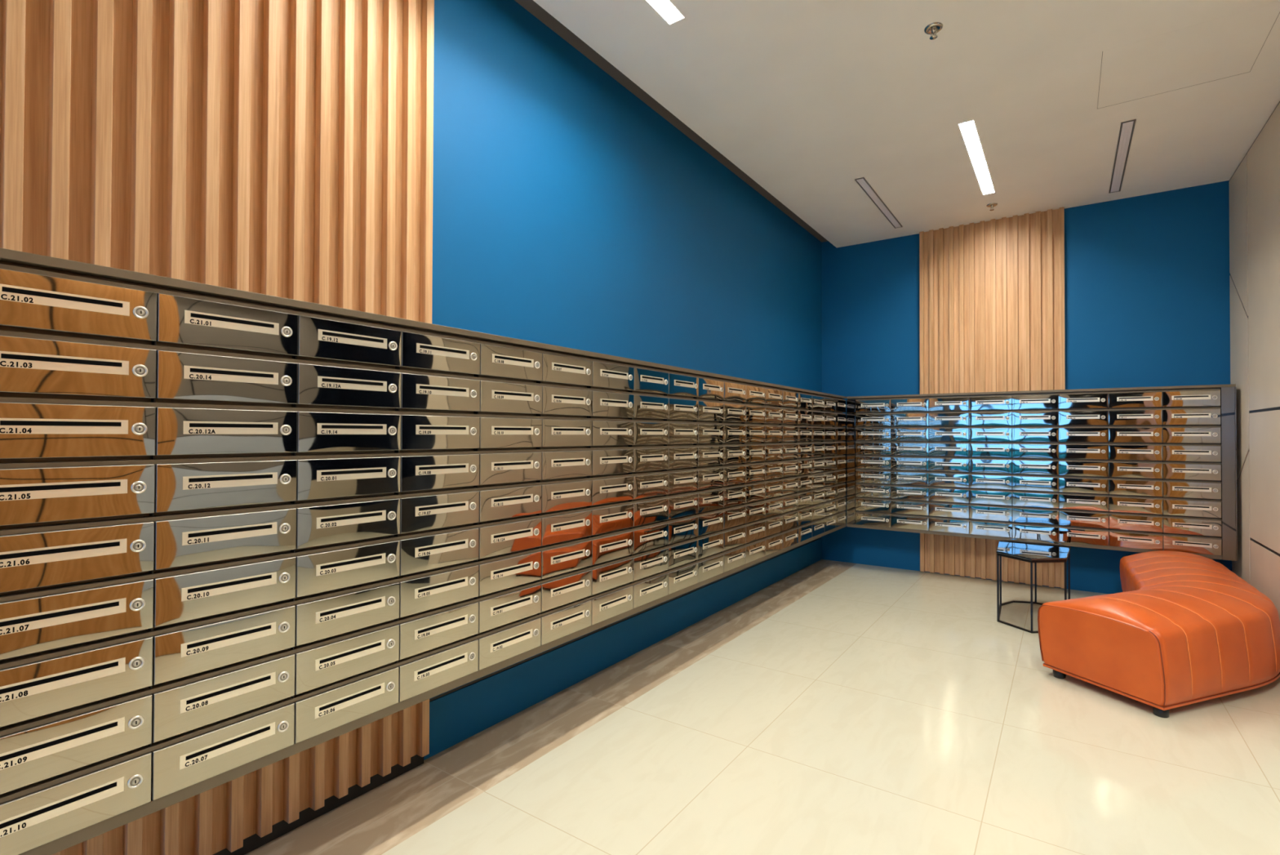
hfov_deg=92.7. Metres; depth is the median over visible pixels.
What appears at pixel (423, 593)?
mailbox
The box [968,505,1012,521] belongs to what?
mailbox
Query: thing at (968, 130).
linear light
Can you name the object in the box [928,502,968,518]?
mailbox
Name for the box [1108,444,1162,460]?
mailbox
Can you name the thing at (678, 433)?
mailbox
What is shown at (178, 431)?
mailbox
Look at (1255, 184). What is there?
wall
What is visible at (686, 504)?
mailbox
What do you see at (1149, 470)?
mailbox
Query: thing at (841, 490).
mailbox
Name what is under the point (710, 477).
mailbox
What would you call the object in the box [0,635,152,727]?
mailbox
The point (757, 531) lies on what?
mailbox
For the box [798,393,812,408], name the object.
mailbox
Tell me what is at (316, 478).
mailbox
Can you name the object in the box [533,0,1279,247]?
ceiling
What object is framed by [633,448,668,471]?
mailbox
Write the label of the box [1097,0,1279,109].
ceiling hatch
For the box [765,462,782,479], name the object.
mailbox
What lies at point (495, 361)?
mailbox
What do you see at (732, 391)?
mailbox
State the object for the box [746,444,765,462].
mailbox
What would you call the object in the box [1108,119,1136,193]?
ceiling vent
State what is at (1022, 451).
mailbox
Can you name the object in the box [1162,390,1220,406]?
mailbox
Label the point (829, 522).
mailbox
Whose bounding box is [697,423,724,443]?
mailbox
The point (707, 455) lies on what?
mailbox
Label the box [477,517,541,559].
mailbox
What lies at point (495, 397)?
mailbox
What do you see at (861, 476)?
mailbox
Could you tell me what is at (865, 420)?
mailbox
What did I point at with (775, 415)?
mailbox
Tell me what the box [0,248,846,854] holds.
frame
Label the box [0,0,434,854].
panel
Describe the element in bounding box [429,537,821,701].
trim
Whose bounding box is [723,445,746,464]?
mailbox
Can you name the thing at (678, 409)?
mailbox
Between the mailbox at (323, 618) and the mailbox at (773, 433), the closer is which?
the mailbox at (323, 618)
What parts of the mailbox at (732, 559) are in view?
slot plate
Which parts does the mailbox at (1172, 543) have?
slot plate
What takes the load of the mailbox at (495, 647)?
in the frame at (11, 260)
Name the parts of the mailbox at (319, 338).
slot plate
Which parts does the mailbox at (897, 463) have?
slot plate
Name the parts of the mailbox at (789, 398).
slot plate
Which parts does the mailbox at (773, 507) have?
slot plate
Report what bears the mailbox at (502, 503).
in the frame at (11, 260)
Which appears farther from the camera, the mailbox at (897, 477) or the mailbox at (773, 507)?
the mailbox at (897, 477)
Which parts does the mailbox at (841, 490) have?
slot plate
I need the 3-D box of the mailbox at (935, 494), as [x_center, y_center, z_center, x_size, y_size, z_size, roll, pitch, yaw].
[3.163,0.695,6.253,0.368,0.130,0.044,0,-1,35]
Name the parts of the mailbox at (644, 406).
slot plate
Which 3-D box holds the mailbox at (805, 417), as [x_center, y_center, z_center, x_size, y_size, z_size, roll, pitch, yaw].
[1.551,-0.092,5.781,0.044,0.130,0.368,0,-1,35]
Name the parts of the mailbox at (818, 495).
slot plate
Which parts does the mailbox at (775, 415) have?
slot plate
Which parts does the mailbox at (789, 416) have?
slot plate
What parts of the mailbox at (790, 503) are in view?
slot plate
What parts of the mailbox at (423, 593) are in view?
slot plate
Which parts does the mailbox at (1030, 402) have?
slot plate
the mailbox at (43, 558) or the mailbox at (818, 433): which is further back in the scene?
the mailbox at (818, 433)
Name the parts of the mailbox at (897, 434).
slot plate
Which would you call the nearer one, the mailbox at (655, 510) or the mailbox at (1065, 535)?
the mailbox at (655, 510)
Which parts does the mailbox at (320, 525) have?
slot plate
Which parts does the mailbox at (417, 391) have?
slot plate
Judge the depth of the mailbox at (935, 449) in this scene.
6.24 m
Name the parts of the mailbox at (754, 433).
slot plate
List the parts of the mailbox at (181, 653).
slot plate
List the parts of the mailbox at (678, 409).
slot plate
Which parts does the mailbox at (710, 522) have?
slot plate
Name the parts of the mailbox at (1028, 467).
slot plate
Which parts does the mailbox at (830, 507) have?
slot plate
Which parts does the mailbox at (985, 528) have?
slot plate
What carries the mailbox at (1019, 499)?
in the frame at (1228, 425)
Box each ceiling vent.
[854,177,902,228]
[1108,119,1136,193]
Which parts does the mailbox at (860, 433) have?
slot plate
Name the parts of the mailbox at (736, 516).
slot plate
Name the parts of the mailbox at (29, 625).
slot plate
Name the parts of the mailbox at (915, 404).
slot plate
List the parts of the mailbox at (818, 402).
slot plate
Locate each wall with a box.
[429,0,822,698]
[821,180,1231,593]
[1228,101,1279,620]
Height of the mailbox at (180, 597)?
0.130 m
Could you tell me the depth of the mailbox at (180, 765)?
1.78 m
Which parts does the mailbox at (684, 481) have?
slot plate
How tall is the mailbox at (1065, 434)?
0.130 m
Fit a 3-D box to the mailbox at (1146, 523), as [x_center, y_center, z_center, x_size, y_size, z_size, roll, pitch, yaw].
[4.382,0.844,5.399,0.368,0.130,0.044,0,-1,35]
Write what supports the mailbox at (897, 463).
in the frame at (1228, 425)
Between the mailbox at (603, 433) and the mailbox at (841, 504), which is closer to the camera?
the mailbox at (603, 433)
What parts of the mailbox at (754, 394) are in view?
slot plate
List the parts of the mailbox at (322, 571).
slot plate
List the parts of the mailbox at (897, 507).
slot plate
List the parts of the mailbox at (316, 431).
slot plate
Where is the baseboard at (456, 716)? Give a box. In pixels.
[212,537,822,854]
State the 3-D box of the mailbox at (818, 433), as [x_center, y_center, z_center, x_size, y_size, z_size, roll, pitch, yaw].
[1.764,0.067,6.084,0.044,0.130,0.368,0,-1,35]
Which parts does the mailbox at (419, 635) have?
slot plate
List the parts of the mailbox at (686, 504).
slot plate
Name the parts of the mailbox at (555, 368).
slot plate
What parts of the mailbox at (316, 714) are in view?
slot plate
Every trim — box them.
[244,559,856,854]
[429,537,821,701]
[514,0,827,242]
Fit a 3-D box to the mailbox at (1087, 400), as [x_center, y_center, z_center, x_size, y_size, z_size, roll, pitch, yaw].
[4.080,-0.242,5.624,0.368,0.130,0.044,0,-1,35]
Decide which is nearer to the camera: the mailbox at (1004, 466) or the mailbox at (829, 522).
the mailbox at (1004, 466)
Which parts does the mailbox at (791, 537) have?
slot plate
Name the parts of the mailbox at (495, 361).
slot plate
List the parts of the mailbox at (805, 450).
slot plate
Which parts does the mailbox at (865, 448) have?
slot plate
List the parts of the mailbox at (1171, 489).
slot plate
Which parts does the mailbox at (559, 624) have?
slot plate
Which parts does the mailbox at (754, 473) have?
slot plate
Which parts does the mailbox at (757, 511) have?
slot plate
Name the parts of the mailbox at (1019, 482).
slot plate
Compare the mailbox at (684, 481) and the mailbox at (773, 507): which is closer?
the mailbox at (684, 481)
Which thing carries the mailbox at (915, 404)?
in the frame at (1228, 425)
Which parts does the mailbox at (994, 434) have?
slot plate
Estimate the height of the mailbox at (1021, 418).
0.130 m
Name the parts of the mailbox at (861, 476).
slot plate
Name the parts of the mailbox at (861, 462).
slot plate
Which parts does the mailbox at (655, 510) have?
slot plate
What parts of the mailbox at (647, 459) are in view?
slot plate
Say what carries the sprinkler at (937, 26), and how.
attached to the ceiling
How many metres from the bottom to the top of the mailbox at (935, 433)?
0.130 m
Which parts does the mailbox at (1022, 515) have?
slot plate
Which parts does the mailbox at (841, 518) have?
slot plate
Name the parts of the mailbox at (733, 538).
slot plate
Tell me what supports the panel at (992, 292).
attached to the wall at (1147, 294)
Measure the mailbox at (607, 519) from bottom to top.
0.130 m
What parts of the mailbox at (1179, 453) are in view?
slot plate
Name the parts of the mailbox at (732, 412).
slot plate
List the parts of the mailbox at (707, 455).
slot plate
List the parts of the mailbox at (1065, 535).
slot plate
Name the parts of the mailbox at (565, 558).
slot plate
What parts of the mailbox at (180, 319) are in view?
slot plate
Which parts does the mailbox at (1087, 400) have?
slot plate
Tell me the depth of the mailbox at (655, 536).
3.62 m
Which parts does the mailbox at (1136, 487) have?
slot plate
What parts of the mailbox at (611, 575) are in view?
slot plate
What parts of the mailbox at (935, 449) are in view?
slot plate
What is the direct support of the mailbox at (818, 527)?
in the frame at (11, 260)
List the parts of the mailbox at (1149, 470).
slot plate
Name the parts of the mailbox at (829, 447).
slot plate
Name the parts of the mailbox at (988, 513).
slot plate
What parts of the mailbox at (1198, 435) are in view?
slot plate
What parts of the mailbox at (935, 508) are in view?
slot plate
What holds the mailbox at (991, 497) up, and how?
in the frame at (1228, 425)
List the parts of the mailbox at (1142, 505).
slot plate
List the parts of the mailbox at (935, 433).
slot plate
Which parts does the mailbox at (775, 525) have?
slot plate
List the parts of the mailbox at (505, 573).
slot plate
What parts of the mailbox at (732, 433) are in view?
slot plate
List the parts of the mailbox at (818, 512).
slot plate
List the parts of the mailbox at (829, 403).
slot plate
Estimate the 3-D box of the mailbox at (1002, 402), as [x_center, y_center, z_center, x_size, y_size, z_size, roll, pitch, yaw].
[3.471,-0.239,6.050,0.368,0.130,0.044,0,-1,35]
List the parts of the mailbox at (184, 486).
slot plate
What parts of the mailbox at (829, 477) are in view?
slot plate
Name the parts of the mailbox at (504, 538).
slot plate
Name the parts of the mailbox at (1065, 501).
slot plate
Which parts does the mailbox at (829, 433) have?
slot plate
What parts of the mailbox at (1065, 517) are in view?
slot plate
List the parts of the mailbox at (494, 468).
slot plate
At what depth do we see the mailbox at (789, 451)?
5.46 m
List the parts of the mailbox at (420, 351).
slot plate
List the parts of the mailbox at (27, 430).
slot plate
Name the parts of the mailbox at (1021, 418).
slot plate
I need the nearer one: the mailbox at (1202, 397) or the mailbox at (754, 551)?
the mailbox at (754, 551)
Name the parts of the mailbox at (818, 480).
slot plate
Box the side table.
[996,538,1071,632]
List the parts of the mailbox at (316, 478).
slot plate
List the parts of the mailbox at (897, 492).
slot plate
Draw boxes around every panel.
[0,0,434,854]
[919,207,1065,588]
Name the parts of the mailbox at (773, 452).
slot plate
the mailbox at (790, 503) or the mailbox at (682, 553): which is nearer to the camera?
the mailbox at (682, 553)
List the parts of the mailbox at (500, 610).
slot plate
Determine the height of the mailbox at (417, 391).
0.130 m
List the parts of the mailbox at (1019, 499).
slot plate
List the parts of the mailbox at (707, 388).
slot plate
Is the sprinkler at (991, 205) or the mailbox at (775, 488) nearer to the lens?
the mailbox at (775, 488)
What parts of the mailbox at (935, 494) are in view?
slot plate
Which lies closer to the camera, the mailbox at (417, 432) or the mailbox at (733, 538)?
the mailbox at (417, 432)
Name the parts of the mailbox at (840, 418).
slot plate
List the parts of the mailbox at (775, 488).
slot plate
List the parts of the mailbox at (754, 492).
slot plate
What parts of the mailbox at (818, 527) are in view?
slot plate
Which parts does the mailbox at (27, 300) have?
slot plate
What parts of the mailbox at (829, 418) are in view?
slot plate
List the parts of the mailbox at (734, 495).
slot plate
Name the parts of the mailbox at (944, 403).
slot plate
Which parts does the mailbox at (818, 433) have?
slot plate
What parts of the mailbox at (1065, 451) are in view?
slot plate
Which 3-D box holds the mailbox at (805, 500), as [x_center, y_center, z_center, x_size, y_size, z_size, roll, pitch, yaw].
[1.549,0.685,5.773,0.044,0.130,0.368,0,-1,35]
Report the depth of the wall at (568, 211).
3.82 m
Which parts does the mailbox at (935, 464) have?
slot plate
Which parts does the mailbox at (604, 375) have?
slot plate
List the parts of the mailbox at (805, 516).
slot plate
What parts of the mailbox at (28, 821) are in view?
slot plate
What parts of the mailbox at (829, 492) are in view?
slot plate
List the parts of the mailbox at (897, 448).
slot plate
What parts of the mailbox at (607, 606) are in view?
slot plate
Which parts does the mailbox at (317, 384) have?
slot plate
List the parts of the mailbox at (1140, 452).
slot plate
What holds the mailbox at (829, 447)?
in the frame at (11, 260)
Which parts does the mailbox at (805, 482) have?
slot plate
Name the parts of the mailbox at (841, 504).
slot plate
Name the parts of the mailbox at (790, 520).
slot plate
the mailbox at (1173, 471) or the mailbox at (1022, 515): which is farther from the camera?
the mailbox at (1022, 515)
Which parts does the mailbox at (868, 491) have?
slot plate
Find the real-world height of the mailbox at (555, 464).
0.130 m
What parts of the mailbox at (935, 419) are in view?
slot plate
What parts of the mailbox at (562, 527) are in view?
slot plate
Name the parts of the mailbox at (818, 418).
slot plate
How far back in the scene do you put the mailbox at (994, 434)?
6.03 m
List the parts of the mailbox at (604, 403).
slot plate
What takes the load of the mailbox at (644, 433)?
in the frame at (11, 260)
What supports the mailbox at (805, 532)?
in the frame at (11, 260)
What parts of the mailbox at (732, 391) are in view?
slot plate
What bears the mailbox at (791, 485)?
in the frame at (11, 260)
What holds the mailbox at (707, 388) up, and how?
in the frame at (11, 260)
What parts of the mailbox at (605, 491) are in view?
slot plate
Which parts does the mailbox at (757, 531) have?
slot plate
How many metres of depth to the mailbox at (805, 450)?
5.76 m
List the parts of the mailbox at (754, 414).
slot plate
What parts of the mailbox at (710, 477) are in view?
slot plate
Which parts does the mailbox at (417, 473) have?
slot plate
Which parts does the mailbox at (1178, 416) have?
slot plate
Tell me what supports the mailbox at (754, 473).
in the frame at (11, 260)
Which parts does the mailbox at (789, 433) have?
slot plate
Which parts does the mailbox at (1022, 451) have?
slot plate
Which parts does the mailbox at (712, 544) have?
slot plate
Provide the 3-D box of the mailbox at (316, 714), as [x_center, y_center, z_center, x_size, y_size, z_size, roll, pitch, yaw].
[-1.009,0.948,2.113,0.044,0.130,0.368,0,-1,35]
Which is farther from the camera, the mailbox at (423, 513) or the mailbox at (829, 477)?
the mailbox at (829, 477)
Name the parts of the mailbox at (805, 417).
slot plate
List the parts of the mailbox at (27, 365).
slot plate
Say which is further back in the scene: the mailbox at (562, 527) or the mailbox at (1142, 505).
the mailbox at (1142, 505)
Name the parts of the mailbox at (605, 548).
slot plate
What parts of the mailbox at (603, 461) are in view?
slot plate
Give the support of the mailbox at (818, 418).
in the frame at (11, 260)
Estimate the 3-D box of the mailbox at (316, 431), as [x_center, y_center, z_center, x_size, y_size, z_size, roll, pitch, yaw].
[-1.007,0.016,2.123,0.044,0.130,0.368,0,-1,35]
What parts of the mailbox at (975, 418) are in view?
slot plate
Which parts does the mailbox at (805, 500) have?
slot plate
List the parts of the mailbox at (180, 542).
slot plate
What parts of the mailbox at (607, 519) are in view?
slot plate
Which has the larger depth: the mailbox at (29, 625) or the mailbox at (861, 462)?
the mailbox at (861, 462)
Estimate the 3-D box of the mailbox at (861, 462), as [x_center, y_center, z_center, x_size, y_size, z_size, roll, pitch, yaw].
[2.555,0.387,6.682,0.368,0.130,0.044,0,-1,35]
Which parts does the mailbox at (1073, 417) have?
slot plate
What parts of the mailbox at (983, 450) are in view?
slot plate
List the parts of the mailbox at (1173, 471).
slot plate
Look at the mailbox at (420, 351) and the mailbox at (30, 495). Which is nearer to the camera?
the mailbox at (30, 495)
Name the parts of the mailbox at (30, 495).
slot plate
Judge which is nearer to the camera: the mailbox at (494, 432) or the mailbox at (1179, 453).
the mailbox at (494, 432)
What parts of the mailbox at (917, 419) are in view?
slot plate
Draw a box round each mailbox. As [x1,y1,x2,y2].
[0,268,156,341]
[0,335,155,398]
[0,402,155,458]
[0,464,155,525]
[0,521,154,592]
[0,578,153,659]
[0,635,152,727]
[0,693,151,794]
[0,751,151,854]
[151,653,294,742]
[151,702,294,799]
[152,556,295,626]
[152,604,295,684]
[153,507,296,569]
[154,459,296,512]
[155,350,297,404]
[155,407,297,455]
[156,293,297,355]
[293,624,399,694]
[293,666,399,742]
[294,582,399,645]
[295,497,399,548]
[295,540,399,597]
[296,456,399,500]
[297,315,401,366]
[297,363,400,408]
[297,411,400,452]
[398,601,478,659]
[398,639,478,702]
[399,527,479,575]
[399,564,478,617]
[400,331,479,374]
[400,373,479,411]
[400,414,479,449]
[400,453,479,491]
[400,490,479,533]
[476,617,541,670]
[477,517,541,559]
[478,551,541,595]
[478,584,541,632]
[479,417,542,448]
[479,452,542,484]
[479,484,541,521]
[480,343,542,381]
[480,380,542,413]
[539,569,591,612]
[540,510,591,546]
[540,600,591,644]
[541,450,591,479]
[541,480,591,512]
[541,539,591,578]
[542,353,592,386]
[542,386,592,415]
[542,418,591,446]
[590,585,633,624]
[591,391,633,417]
[591,420,633,445]
[591,448,633,475]
[591,475,633,505]
[591,503,633,535]
[591,530,633,564]
[591,558,633,595]
[592,360,633,390]
[631,547,668,581]
[632,395,668,418]
[632,497,668,526]
[632,573,668,608]
[633,367,668,394]
[633,422,668,444]
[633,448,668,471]
[633,472,668,498]
[633,523,668,553]
[667,516,697,543]
[667,539,697,568]
[667,563,697,594]
[668,373,697,396]
[668,398,697,420]
[668,422,697,444]
[668,447,697,468]
[668,470,697,493]
[668,493,697,519]
[697,377,724,399]
[697,400,724,421]
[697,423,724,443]
[697,446,724,466]
[697,467,724,489]
[697,488,723,512]
[697,511,723,536]
[697,532,723,559]
[697,554,723,582]
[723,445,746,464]
[723,465,746,485]
[723,485,746,507]
[723,506,746,528]
[723,526,746,551]
[723,546,746,572]
[724,382,746,401]
[724,403,746,422]
[724,424,746,442]
[744,385,765,404]
[744,520,765,542]
[746,404,765,422]
[746,425,765,442]
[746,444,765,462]
[746,463,765,482]
[746,482,765,502]
[746,502,765,522]
[746,539,765,563]
[764,497,782,517]
[764,515,782,536]
[765,388,782,405]
[765,407,782,423]
[765,426,782,441]
[765,444,782,460]
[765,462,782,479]
[765,480,782,498]
[765,533,782,555]
[782,391,798,407]
[782,408,798,424]
[782,426,798,441]
[782,444,798,459]
[782,460,798,476]
[782,477,798,494]
[782,494,798,512]
[782,511,798,530]
[782,528,798,548]
[797,491,812,508]
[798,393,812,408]
[798,409,812,424]
[798,426,812,440]
[798,443,812,457]
[798,459,812,475]
[798,475,812,491]
[798,507,812,525]
[798,523,812,542]
[811,503,824,520]
[812,395,824,409]
[812,411,824,425]
[812,427,824,440]
[812,443,824,457]
[812,457,824,472]
[812,473,824,488]
[812,488,824,504]
[812,519,824,537]
[823,397,835,411]
[823,486,835,501]
[824,412,835,426]
[824,427,835,440]
[824,442,835,455]
[824,457,835,471]
[824,471,835,486]
[824,500,835,516]
[824,515,835,532]
[835,399,845,412]
[835,413,845,426]
[835,427,845,439]
[835,442,845,454]
[835,456,845,469]
[835,470,846,484]
[835,484,846,497]
[835,497,846,512]
[835,511,846,527]
[855,399,890,412]
[855,413,890,426]
[855,428,890,440]
[855,442,890,454]
[855,456,890,469]
[855,470,891,484]
[855,484,891,497]
[855,497,891,512]
[855,512,891,527]
[890,398,928,411]
[891,413,928,426]
[891,428,928,440]
[891,442,928,455]
[891,457,928,470]
[891,471,928,485]
[891,485,928,500]
[891,500,928,515]
[891,515,928,530]
[928,397,968,410]
[928,412,968,426]
[928,427,968,440]
[928,443,968,456]
[928,457,968,471]
[928,472,968,487]
[928,488,968,502]
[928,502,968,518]
[928,517,968,533]
[968,395,1011,409]
[968,412,1012,425]
[968,427,1012,441]
[968,443,1012,457]
[968,458,1012,473]
[968,474,1012,489]
[968,489,1012,505]
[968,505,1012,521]
[968,520,1012,537]
[1012,394,1057,409]
[1012,411,1057,425]
[1012,427,1057,441]
[1012,444,1057,457]
[1012,459,1058,475]
[1012,475,1058,491]
[1012,492,1058,508]
[1012,507,1058,524]
[1012,524,1058,541]
[1058,393,1107,408]
[1058,410,1107,425]
[1058,427,1108,442]
[1058,444,1108,459]
[1058,461,1108,476]
[1058,477,1108,493]
[1058,493,1108,511]
[1058,511,1108,528]
[1058,527,1108,545]
[1108,391,1162,407]
[1108,409,1162,425]
[1108,427,1162,442]
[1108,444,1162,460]
[1108,462,1162,478]
[1108,479,1162,496]
[1109,496,1162,514]
[1109,513,1162,532]
[1109,531,1163,550]
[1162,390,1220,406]
[1162,408,1220,424]
[1162,427,1221,443]
[1162,445,1221,462]
[1162,463,1221,480]
[1163,481,1221,498]
[1163,499,1221,517]
[1163,517,1221,536]
[1163,535,1222,555]
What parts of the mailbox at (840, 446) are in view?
slot plate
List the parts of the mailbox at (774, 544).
slot plate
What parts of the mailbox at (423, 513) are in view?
slot plate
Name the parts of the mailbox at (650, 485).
slot plate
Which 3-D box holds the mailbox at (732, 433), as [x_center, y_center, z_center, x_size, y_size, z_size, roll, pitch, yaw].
[0.698,0.048,4.561,0.044,0.130,0.368,0,-1,35]
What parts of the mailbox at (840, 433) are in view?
slot plate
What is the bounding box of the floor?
[381,563,1279,854]
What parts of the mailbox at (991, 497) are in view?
slot plate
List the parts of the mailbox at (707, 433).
slot plate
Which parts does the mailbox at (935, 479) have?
slot plate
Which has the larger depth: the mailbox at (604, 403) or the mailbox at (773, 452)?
the mailbox at (773, 452)
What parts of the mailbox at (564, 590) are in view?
slot plate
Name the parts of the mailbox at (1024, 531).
slot plate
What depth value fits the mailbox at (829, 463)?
6.37 m
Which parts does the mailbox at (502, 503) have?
slot plate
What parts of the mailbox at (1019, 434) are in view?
slot plate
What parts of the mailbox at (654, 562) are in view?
slot plate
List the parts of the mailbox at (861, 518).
slot plate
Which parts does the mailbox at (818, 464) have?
slot plate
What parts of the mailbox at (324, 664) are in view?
slot plate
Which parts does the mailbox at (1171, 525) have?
slot plate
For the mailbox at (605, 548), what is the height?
0.130 m
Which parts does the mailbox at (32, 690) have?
slot plate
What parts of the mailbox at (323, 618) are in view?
slot plate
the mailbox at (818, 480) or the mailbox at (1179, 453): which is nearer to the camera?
the mailbox at (1179, 453)
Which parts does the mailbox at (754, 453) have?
slot plate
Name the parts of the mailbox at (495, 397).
slot plate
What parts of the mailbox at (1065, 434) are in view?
slot plate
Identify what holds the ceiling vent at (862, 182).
in the ceiling
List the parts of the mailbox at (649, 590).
slot plate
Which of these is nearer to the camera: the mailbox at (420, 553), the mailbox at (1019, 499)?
the mailbox at (420, 553)
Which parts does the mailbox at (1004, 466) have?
slot plate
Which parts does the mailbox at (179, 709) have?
slot plate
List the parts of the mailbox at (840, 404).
slot plate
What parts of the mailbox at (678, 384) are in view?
slot plate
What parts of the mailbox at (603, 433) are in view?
slot plate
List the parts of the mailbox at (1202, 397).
slot plate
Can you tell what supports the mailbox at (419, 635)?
in the frame at (11, 260)
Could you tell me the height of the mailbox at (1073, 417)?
0.130 m
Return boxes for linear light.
[645,0,684,24]
[958,120,995,195]
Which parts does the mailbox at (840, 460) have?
slot plate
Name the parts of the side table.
leg, leg, leg, glass, leg, leg, leg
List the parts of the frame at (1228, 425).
rail, row rail, row rail, row rail, row rail, row rail, row rail, row rail, row rail, row rail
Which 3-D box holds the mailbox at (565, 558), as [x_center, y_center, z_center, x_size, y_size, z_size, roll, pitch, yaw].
[-0.369,0.649,3.030,0.044,0.130,0.368,0,-1,35]
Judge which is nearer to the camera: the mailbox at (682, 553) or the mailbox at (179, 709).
the mailbox at (179, 709)
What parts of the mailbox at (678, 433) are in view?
slot plate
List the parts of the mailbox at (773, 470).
slot plate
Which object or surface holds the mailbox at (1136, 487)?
in the frame at (1228, 425)
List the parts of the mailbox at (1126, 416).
slot plate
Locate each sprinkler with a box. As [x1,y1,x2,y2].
[924,22,942,39]
[986,203,997,210]
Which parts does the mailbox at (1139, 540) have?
slot plate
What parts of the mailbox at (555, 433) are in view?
slot plate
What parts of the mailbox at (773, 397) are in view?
slot plate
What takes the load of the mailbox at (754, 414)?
in the frame at (11, 260)
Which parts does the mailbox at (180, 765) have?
slot plate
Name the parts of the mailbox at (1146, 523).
slot plate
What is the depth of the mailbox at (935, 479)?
6.24 m
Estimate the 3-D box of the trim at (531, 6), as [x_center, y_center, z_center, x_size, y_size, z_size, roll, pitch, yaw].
[-0.776,-2.361,3.178,0.381,0.102,10.815,0,-1,35]
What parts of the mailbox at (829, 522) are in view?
slot plate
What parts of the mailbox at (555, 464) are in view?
slot plate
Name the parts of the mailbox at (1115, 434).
slot plate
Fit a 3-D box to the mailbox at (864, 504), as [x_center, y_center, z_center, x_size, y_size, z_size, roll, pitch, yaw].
[2.554,0.853,6.677,0.368,0.130,0.044,0,-1,35]
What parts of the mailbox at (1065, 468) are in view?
slot plate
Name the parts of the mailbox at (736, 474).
slot plate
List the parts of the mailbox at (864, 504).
slot plate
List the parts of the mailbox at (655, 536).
slot plate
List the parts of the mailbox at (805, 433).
slot plate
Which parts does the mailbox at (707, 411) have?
slot plate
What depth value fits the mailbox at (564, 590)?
3.00 m
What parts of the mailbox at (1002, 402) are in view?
slot plate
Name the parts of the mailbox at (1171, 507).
slot plate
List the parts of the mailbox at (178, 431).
slot plate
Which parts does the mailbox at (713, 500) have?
slot plate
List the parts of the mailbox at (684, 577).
slot plate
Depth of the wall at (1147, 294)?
5.88 m
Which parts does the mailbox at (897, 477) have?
slot plate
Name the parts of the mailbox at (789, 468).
slot plate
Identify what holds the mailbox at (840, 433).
in the frame at (11, 260)
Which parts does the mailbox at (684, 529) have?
slot plate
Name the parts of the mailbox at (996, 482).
slot plate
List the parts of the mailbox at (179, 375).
slot plate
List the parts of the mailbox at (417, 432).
slot plate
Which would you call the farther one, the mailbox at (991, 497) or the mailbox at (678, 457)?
the mailbox at (991, 497)
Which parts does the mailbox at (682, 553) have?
slot plate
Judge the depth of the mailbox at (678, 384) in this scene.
3.93 m
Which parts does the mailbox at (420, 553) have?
slot plate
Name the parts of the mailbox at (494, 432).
slot plate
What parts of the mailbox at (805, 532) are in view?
slot plate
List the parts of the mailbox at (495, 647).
slot plate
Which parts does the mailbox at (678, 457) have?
slot plate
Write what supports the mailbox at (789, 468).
in the frame at (11, 260)
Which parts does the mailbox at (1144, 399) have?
slot plate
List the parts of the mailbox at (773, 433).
slot plate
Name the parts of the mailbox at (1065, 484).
slot plate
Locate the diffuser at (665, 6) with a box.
[654,0,679,16]
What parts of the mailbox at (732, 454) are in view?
slot plate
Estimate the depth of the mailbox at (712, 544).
4.22 m
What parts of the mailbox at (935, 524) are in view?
slot plate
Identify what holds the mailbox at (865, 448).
in the frame at (1228, 425)
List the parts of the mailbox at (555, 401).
slot plate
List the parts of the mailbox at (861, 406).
slot plate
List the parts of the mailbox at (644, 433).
slot plate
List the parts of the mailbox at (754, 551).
slot plate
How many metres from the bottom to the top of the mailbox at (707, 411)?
0.130 m
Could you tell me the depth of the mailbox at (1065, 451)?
5.60 m
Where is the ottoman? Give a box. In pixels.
[1037,550,1279,717]
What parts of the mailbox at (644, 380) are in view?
slot plate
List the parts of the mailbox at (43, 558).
slot plate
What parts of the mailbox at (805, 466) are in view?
slot plate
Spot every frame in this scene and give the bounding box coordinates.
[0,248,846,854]
[846,383,1237,560]
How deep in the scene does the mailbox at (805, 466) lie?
5.76 m
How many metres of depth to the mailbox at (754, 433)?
4.84 m
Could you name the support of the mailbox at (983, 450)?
in the frame at (1228, 425)
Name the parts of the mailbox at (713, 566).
slot plate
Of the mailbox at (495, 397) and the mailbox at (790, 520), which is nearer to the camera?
the mailbox at (495, 397)
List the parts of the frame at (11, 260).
row rail, row rail, row rail, row rail, row rail, row rail, row rail, row rail, row rail, rail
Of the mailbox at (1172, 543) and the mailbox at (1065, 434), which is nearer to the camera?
the mailbox at (1172, 543)
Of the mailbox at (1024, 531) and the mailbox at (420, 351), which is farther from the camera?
the mailbox at (1024, 531)
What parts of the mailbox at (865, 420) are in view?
slot plate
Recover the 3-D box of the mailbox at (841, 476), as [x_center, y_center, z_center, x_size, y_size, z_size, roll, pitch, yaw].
[2.188,0.541,6.689,0.044,0.130,0.368,0,-1,35]
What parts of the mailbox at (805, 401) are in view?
slot plate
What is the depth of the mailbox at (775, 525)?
5.14 m
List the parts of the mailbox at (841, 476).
slot plate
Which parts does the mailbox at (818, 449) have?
slot plate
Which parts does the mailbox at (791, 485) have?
slot plate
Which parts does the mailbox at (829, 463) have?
slot plate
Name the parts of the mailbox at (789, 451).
slot plate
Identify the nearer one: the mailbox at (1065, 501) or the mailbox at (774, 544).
the mailbox at (774, 544)
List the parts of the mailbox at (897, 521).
slot plate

